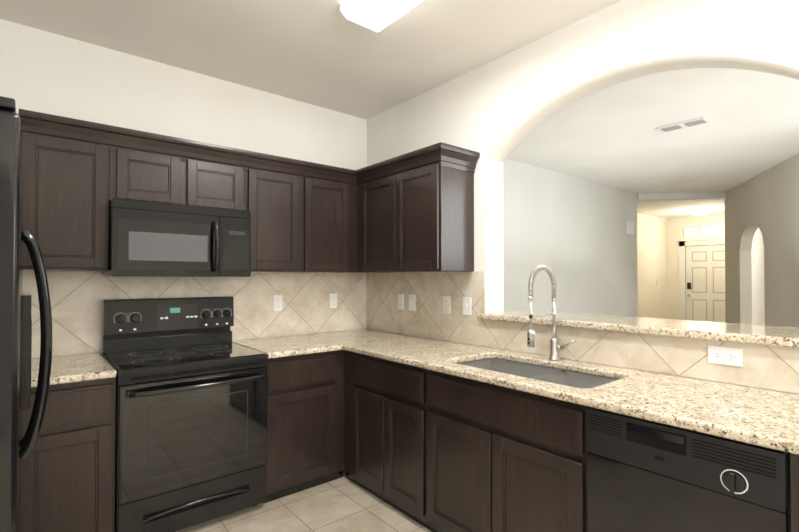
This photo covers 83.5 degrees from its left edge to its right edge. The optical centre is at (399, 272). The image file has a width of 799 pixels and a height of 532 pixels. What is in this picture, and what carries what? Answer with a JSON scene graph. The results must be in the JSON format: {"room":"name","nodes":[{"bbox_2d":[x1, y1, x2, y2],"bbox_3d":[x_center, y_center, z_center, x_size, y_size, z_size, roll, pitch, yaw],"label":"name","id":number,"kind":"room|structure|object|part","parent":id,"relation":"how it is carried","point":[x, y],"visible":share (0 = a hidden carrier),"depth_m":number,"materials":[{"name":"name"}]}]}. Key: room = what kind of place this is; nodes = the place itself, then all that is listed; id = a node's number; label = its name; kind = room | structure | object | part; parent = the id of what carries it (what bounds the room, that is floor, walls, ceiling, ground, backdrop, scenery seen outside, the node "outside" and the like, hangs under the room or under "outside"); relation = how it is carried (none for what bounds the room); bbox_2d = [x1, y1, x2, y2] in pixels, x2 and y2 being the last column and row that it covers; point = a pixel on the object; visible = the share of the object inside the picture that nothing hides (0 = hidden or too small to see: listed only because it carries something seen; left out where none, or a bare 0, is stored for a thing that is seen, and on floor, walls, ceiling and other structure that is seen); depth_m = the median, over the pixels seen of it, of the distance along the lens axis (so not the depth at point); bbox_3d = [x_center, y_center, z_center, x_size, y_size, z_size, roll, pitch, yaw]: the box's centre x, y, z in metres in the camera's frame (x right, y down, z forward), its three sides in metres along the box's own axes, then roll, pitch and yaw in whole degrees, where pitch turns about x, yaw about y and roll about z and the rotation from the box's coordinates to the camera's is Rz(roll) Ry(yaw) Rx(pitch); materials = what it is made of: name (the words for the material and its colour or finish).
{"room":"kitchen","nodes":[
{"label":"kitchen","id":0,"kind":"room"},
{"bbox_2d":[176,470,431,531],"bbox_3d":[3.606,1.409,5.030,14.400,0.100,8.200,1,-1,-40],"label":"floor","id":1,"kind":"structure","parent":0,"point":[343,504],"depth_m":2.44,"materials":[{"name":"tile"}]},
{"bbox_2d":[0,96,51,531],"bbox_3d":[-1.488,0.471,1.208,0.863,1.785,0.905,1,-1,-40],"label":"fridge","id":2,"kind":"object","parent":1,"relation":"on","point":[7,103],"depth_m":1.09,"materials":[{"name":"metal"}]},
{"bbox_3d":[-1.244,0.456,1.409,0.075,1.700,0.901,1,-1,-40],"label":"fridge door","id":3,"kind":"part","parent":2,"relation":"part of","materials":[{"name":"black metal"}]},
{"bbox_3d":[-1.262,0.222,1.547,0.085,0.705,0.424,1,-1,-40],"label":"fridge handle","id":4,"kind":"part","parent":2,"relation":"part of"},
{"bbox_2d":[20,377,115,531],"bbox_3d":[-1.662,0.934,2.212,0.363,0.883,0.631,1,-1,-40],"label":"base cabinet","id":5,"kind":"object","parent":1,"relation":"on","point":[68,474],"visible":0.81,"depth_m":1.99,"materials":[{"name":"wood"}]},
{"bbox_2d":[31,353,116,387],"bbox_3d":[-1.653,0.473,2.207,0.362,0.035,0.636,1,-1,-40],"label":"countertop","id":6,"kind":"structure","parent":5,"relation":"on","point":[78,368],"depth_m":2.09,"materials":[{"name":"stone"}]},
{"bbox_2d":[101,296,267,531],"bbox_3d":[-1.202,0.741,2.516,0.724,1.174,0.719,1,-1,-40],"label":"range","id":7,"kind":"object","parent":1,"relation":"on","point":[191,412],"visible":1,"depth_m":2.33,"materials":[{"name":"metal"}]},
{"bbox_2d":[263,350,344,503],"bbox_3d":[-0.519,0.945,3.157,1.145,0.883,0.631,1,-1,-40],"label":"base cabinet","id":8,"kind":"object","parent":1,"relation":"on","point":[306,425],"visible":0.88,"depth_m":2.72,"materials":[{"name":"wood"}]},
{"bbox_2d":[232,335,339,358],"bbox_3d":[-0.762,0.481,2.937,0.480,0.035,0.647,1,-1,-40],"label":"countertop","id":9,"kind":"structure","parent":8,"relation":"on","point":[284,346],"depth_m":2.83,"materials":[{"name":"stone"}]},
{"bbox_2d":[304,329,798,454],"bbox_3d":[0.398,0.475,2.424,0.654,0.035,2.916,1,-1,-40],"label":"countertop","id":10,"kind":"structure","parent":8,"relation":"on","point":[762,417],"depth_m":1.70,"materials":[{"name":"stone"}]},
{"bbox_2d":[459,358,617,387],"bbox_3d":[0.629,0.601,2.151,0.450,0.220,0.813,1,-1,-40],"label":"sink","id":11,"kind":"object","parent":10,"relation":"in","point":[565,377],"visible":0.12,"depth_m":2.32,"materials":[{"name":"metal"}]},
{"bbox_2d":[527,265,574,360],"bbox_3d":[0.761,0.208,2.244,0.260,0.493,0.147,1,-1,-40],"label":"faucet","id":12,"kind":"object","parent":10,"relation":"on","point":[555,347],"visible":1,"depth_m":2.30,"materials":[{"name":"metal"}]},
{"bbox_2d":[345,351,428,528],"bbox_3d":[0.117,0.941,2.792,0.631,0.883,0.785,1,-1,-40],"label":"base cabinet","id":13,"kind":"object","parent":1,"relation":"on","point":[386,408],"visible":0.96,"depth_m":2.53,"materials":[{"name":"wood"}]},
{"bbox_2d":[426,370,587,531],"bbox_3d":[0.642,0.933,2.157,0.631,0.883,0.858,1,-1,-40],"label":"base cabinet","id":14,"kind":"object","parent":1,"relation":"on","point":[501,459],"visible":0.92,"depth_m":1.92,"materials":[{"name":"wood"}]},
{"bbox_2d":[586,407,789,531],"bbox_3d":[1.078,0.929,1.591,0.626,0.878,0.560,1,-1,-40],"label":"dishwasher","id":15,"kind":"object","parent":1,"relation":"on","point":[643,475],"visible":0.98,"depth_m":1.40,"materials":[{"name":"metal"}]},
{"bbox_2d":[789,453,798,531],"bbox_3d":[1.306,0.924,1.374,0.607,0.883,0.060,1,-1,-40],"label":"base cabinet","id":16,"kind":"object","parent":1,"relation":"on","point":[794,492],"depth_m":1.20,"materials":[{"name":"wood"}]},
{"bbox_2d":[0,19,637,358],"bbox_3d":[0.406,0.057,4.444,8.700,2.690,0.150,1,-1,-40],"label":"wall","id":17,"kind":"structure","parent":0,"point":[569,231],"depth_m":3.39,"materials":[{"name":"paint"}]},
{"bbox_2d":[21,133,108,270],"bbox_3d":[-1.761,-0.361,2.349,0.365,0.695,0.318,1,-1,-40],"label":"upper cabinet","id":18,"kind":"object","parent":17,"relation":"attached to","point":[66,207],"visible":0.71,"depth_m":2.23,"materials":[{"name":"wood"}]},
{"bbox_2d":[109,148,244,210],"bbox_3d":[-1.341,-0.540,2.698,0.723,0.327,0.318,1,-1,-40],"label":"upper cabinet","id":19,"kind":"object","parent":17,"relation":"attached to","point":[141,176],"visible":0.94,"depth_m":2.54,"materials":[{"name":"wood"}]},
{"bbox_2d":[102,198,250,276],"bbox_3d":[-1.293,-0.175,2.638,0.718,0.400,0.464,1,-1,-40],"label":"microwave","id":20,"kind":"object","parent":19,"relation":"attached to","point":[151,239],"visible":1,"depth_m":2.47,"materials":[{"name":"metal"}]},
{"bbox_2d":[23,270,365,357],"bbox_3d":[-1.142,0.231,3.055,2.228,0.467,0.011,1,-1,-40],"label":"backsplash","id":21,"kind":"structure","parent":17,"relation":"attached to","point":[76,297],"depth_m":3.05,"materials":[{"name":"tile"}]},
{"bbox_2d":[273,295,282,310],"bbox_3d":[-0.884,0.223,3.255,0.070,0.115,0.008,1,-1,-40],"label":"electrical outlet","id":22,"kind":"object","parent":21,"relation":"attached to","point":[277,302],"visible":1,"depth_m":3.25,"materials":[{"name":"plastic"}]},
{"bbox_2d":[329,294,336,307],"bbox_3d":[-0.526,0.226,3.552,0.070,0.115,0.008,1,-1,-40],"label":"electrical outlet","id":23,"kind":"object","parent":21,"relation":"attached to","point":[332,300],"visible":1,"depth_m":3.55,"materials":[{"name":"plastic"}]},
{"bbox_2d":[245,169,385,272],"bbox_3d":[-0.620,-0.349,3.292,1.148,0.695,0.318,1,-1,-40],"label":"upper cabinet","id":24,"kind":"object","parent":17,"relation":"attached to","point":[305,225],"visible":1,"depth_m":3.06,"materials":[{"name":"wood"}]},
{"bbox_2d":[18,109,353,187],"bbox_3d":[-1.050,-0.699,2.727,1.939,0.120,0.050,1,-1,-40],"label":"crown molding","id":25,"kind":"structure","parent":24,"relation":"attached to","point":[112,138],"depth_m":2.52,"materials":[{"name":"wood"}]},
{"bbox_2d":[626,221,633,234],"bbox_3d":[3.586,-0.689,6.962,0.200,0.200,0.034,1,-1,-40],"label":"door chime","id":26,"kind":"object","parent":17,"relation":"attached to","point":[629,228],"visible":1,"depth_m":6.93,"materials":[{"name":"plastic"}]},
{"bbox_2d":[0,0,798,218],"bbox_3d":[3.606,-1.321,5.062,14.400,0.080,8.200,1,-1,-40],"label":"ceiling","id":27,"kind":"structure","parent":0,"point":[323,54],"depth_m":2.94,"materials":[{"name":"paint"}]},
{"bbox_2d":[339,0,422,32],"bbox_3d":[0.195,-1.289,1.812,0.266,0.060,1.220,1,-1,-40],"label":"ceiling light fixture","id":28,"kind":"object","parent":27,"relation":"attached to","point":[376,16],"visible":1,"depth_m":2.17,"materials":[{"name":"plastic"}]},
{"bbox_2d":[655,117,710,132],"bbox_3d":[2.475,-1.287,3.919,0.170,0.012,0.380,1,-1,-40],"label":"ceiling vent","id":29,"kind":"object","parent":27,"relation":"in","point":[684,124],"visible":0.98,"depth_m":3.90,"materials":[{"name":"metal"}]},
{"bbox_2d":[689,208,713,215],"bbox_3d":[5.950,-1.181,8.817,0.400,0.109,0.400,1,-1,-40],"label":"light","id":30,"kind":"object","parent":27,"relation":"attached to","point":[702,211],"visible":1,"depth_m":8.70,"materials":[{"name":"glass"}]},
{"bbox_2d":[367,0,798,394],"bbox_3d":[0.753,0.036,2.674,0.180,2.690,3.020,1,-1,-40],"label":"wall","id":31,"kind":"structure","parent":0,"point":[495,113],"depth_m":2.44,"materials":[{"name":"paint"}]},
{"bbox_2d":[357,163,473,272],"bbox_3d":[0.072,-0.352,3.107,0.318,0.695,0.888,1,-1,-40],"label":"upper cabinet","id":32,"kind":"object","parent":31,"relation":"attached to","point":[421,219],"visible":1,"depth_m":2.84,"materials":[{"name":"wood"}]},
{"bbox_2d":[354,142,449,187],"bbox_3d":[-0.017,-0.696,2.961,0.050,0.120,0.870,1,-1,-40],"label":"crown molding","id":33,"kind":"structure","parent":32,"relation":"attached to","point":[439,153],"depth_m":2.89,"materials":[{"name":"wood"}]},
{"bbox_2d":[450,145,479,172],"bbox_3d":[0.382,-0.698,2.760,0.286,0.120,0.050,1,-1,-40],"label":"crown molding","id":34,"kind":"structure","parent":32,"relation":"attached to","point":[463,159],"depth_m":2.77,"materials":[{"name":"wood"}]},
{"bbox_2d":[366,271,798,393],"bbox_3d":[0.654,0.226,2.640,0.011,0.467,2.918,1,-1,-40],"label":"backsplash","id":35,"kind":"structure","parent":31,"relation":"attached to","point":[775,368],"depth_m":2.45,"materials":[{"name":"tile"}]},
{"bbox_2d":[398,294,403,309],"bbox_3d":[0.008,0.224,3.405,0.008,0.115,0.070,1,-1,-40],"label":"electrical outlet","id":36,"kind":"object","parent":35,"relation":"attached to","point":[401,301],"visible":1,"depth_m":3.40,"materials":[{"name":"plastic"}]},
{"bbox_2d":[409,295,414,310],"bbox_3d":[0.089,0.223,3.303,0.014,0.115,0.070,1,-1,-40],"label":"electrical outlet","id":37,"kind":"object","parent":35,"relation":"attached to","point":[411,302],"visible":1,"depth_m":3.30,"materials":[{"name":"plastic"}]},
{"bbox_2d":[443,296,450,313],"bbox_3d":[0.317,0.220,3.032,0.008,0.115,0.070,1,-1,-40],"label":"electrical outlet","id":38,"kind":"object","parent":35,"relation":"attached to","point":[446,304],"visible":1,"depth_m":3.02,"materials":[{"name":"plastic"}]},
{"bbox_2d":[463,297,470,314],"bbox_3d":[0.433,0.218,2.887,0.014,0.115,0.070,1,-1,-40],"label":"electrical outlet","id":39,"kind":"object","parent":35,"relation":"attached to","point":[466,305],"visible":1,"depth_m":2.88,"materials":[{"name":"plastic"}]},
{"bbox_2d":[708,346,742,366],"bbox_3d":[1.321,0.339,1.816,0.008,0.070,0.115,1,-1,-40],"label":"outlet","id":40,"kind":"object","parent":35,"relation":"attached to","point":[725,355],"visible":1,"depth_m":1.81,"materials":[{"name":"plastic"}]},
{"bbox_2d":[477,310,798,347],"bbox_3d":[1.180,0.267,2.340,0.505,0.036,1.585,1,-1,-40],"label":"granite bar ledge","id":41,"kind":"object","parent":31,"relation":"on","point":[779,336],"visible":0.96,"depth_m":2.07,"materials":[{"name":"stone"}]},
{"bbox_2d":[637,212,667,318],"bbox_3d":[4.637,0.111,9.056,4.000,2.690,0.134,1,-1,-40],"label":"wall","id":42,"kind":"structure","parent":0,"point":[652,253],"depth_m":9.62,"materials":[{"name":"paint"}]},
{"bbox_2d":[637,192,725,200],"bbox_3d":[4.471,-1.207,7.123,1.333,0.100,0.140,0,-1,4],"label":"header beam","id":43,"kind":"structure","parent":0,"point":[681,196],"depth_m":7.06,"materials":[{"name":"paint"}]},
{"bbox_2d":[667,214,724,319],"bbox_3d":[6.821,0.116,9.435,0.150,2.690,2.066,1,-1,-40],"label":"wall","id":44,"kind":"structure","parent":0,"point":[673,230],"depth_m":10.07,"materials":[{"name":"paint"}]},
{"bbox_2d":[677,221,724,319],"bbox_3d":[6.603,0.197,9.541,0.050,2.530,1.190,1,-1,-40],"label":"door frame","id":45,"kind":"structure","parent":44,"relation":"attached to","point":[701,240],"depth_m":9.90,"materials":[{"name":"paint"}]},
{"bbox_2d":[684,224,724,236],"bbox_3d":[6.649,-0.897,9.592,0.010,0.220,0.990,1,-1,-40],"label":"transom","id":46,"kind":"object","parent":44,"relation":"attached to","point":[708,230],"visible":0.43,"depth_m":9.65,"materials":[{"name":"glass"}]},
{"bbox_2d":[686,245,725,322],"bbox_3d":[6.626,0.440,9.558,0.120,2.035,0.910,1,-1,-40],"label":"front door","id":47,"kind":"structure","parent":44,"relation":"in","point":[705,283],"depth_m":9.62,"materials":[{"name":"paint"}]},
{"bbox_2d":[751,227,764,324],"bbox_3d":[6.372,0.097,7.821,2.600,2.690,0.150,1,-1,-40],"label":"wall","id":48,"kind":"structure","parent":0,"point":[758,291],"depth_m":7.28,"materials":[{"name":"paint"}]},
{"bbox_2d":[724,153,798,326],"bbox_3d":[4.573,0.067,5.346,0.140,2.690,3.600,0,-1,20],"label":"wall","id":49,"kind":"structure","parent":0,"point":[766,202],"depth_m":5.54,"materials":[{"name":"paint"}]}
]}

